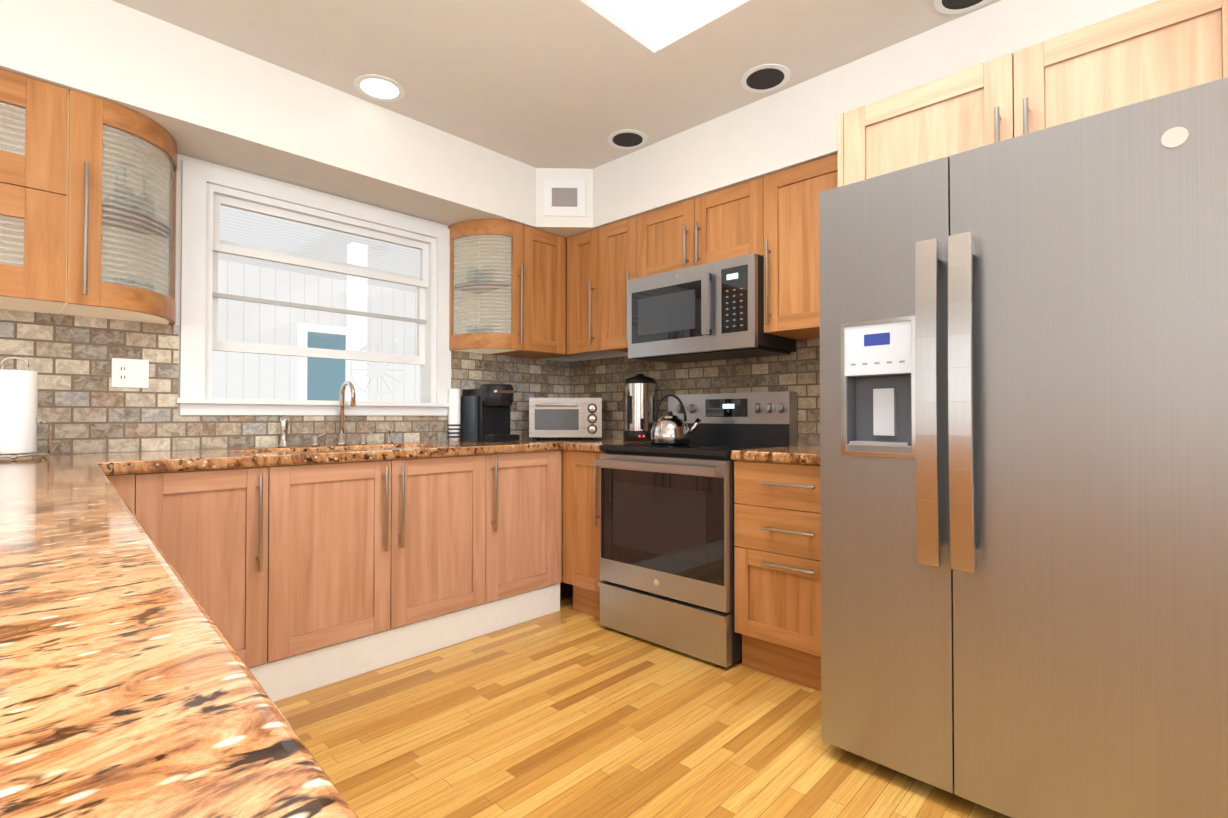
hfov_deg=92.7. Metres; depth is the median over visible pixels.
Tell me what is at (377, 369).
wheel
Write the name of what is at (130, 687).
countertop
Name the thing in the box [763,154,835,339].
upper cabinet
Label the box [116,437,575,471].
countertop
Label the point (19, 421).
paper towel holder
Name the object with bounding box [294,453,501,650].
base cabinet
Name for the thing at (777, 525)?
base cabinet
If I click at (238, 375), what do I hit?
wall
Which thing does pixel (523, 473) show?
base cabinet
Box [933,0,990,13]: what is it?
recessed light
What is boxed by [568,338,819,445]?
wall
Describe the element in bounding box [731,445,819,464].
countertop
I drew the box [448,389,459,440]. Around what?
cups
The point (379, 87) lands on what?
recessed light
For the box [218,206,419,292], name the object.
ceiling
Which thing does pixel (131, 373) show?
electrical outlet plate
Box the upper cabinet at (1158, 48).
[836,0,1227,187]
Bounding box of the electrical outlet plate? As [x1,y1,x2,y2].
[111,358,148,387]
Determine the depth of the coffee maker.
3.33 m
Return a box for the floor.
[274,582,1010,817]
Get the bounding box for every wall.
[0,154,569,454]
[212,260,419,401]
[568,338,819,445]
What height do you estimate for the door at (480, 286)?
0.640 m
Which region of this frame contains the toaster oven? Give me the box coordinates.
[529,398,601,439]
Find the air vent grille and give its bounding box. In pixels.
[543,178,585,216]
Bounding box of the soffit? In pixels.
[0,0,1157,238]
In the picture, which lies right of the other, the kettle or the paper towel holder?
the kettle
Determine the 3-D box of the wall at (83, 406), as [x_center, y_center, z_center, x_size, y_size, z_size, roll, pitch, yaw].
[-2.043,-0.168,2.334,0.132,2.520,6.940,-1,-1,43]
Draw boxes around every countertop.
[0,453,357,817]
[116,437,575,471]
[564,437,650,451]
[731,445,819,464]
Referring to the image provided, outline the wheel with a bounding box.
[349,344,404,400]
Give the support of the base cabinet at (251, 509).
on the floor
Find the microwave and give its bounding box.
[628,253,795,362]
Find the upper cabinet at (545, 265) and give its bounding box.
[476,222,579,358]
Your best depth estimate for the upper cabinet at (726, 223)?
2.91 m
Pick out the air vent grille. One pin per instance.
(564, 197)
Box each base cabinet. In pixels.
[106,465,297,577]
[108,478,433,701]
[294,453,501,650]
[502,451,545,628]
[566,450,605,617]
[734,460,820,690]
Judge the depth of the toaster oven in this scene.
3.54 m
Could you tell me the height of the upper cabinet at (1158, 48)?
0.367 m
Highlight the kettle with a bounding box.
[650,394,700,444]
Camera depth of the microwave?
2.85 m
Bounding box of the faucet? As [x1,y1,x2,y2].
[279,381,393,446]
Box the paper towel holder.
[0,357,50,459]
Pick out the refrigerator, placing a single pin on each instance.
(1023, 475)
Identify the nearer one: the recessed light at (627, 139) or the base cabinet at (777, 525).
the base cabinet at (777, 525)
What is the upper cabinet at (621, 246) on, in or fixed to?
attached to the wall at (598, 374)
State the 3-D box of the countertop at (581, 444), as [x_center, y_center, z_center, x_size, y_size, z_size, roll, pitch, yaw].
[0.051,0.204,3.295,0.276,0.040,0.658,-1,-1,43]
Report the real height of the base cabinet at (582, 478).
0.880 m
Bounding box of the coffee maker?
[461,384,519,441]
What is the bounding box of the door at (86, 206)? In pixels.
[84,97,176,307]
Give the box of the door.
[297,242,367,400]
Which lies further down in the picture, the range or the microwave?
the range
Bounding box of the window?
[175,159,450,415]
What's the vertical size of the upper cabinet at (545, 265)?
0.723 m
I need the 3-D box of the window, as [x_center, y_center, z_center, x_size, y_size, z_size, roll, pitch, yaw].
[-1.423,-0.508,2.968,0.170,1.080,1.308,-1,-1,43]
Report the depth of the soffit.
2.48 m
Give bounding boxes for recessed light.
[354,74,404,101]
[608,129,646,148]
[740,64,790,92]
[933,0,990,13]
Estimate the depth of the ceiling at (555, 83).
2.33 m
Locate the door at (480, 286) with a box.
[448,219,511,339]
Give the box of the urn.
[623,373,655,441]
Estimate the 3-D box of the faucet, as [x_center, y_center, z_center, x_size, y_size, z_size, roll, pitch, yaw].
[-1.310,0.020,2.851,0.167,0.316,0.544,-1,-1,43]
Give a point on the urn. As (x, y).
(640, 398)
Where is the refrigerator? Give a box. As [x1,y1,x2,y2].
[819,77,1227,817]
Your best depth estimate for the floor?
1.93 m
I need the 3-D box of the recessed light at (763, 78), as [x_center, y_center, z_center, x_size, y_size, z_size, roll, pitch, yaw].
[0.652,-1.423,2.525,0.210,0.004,0.210,-1,-1,43]
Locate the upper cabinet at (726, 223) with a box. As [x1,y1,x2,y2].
[648,176,763,275]
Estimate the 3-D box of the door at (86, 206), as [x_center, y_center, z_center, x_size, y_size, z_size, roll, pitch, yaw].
[-1.820,-0.759,2.256,0.330,0.640,0.264,-1,-1,43]
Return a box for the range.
[593,391,796,667]
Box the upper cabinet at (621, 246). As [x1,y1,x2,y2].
[596,213,647,351]
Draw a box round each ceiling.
[112,0,999,168]
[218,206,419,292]

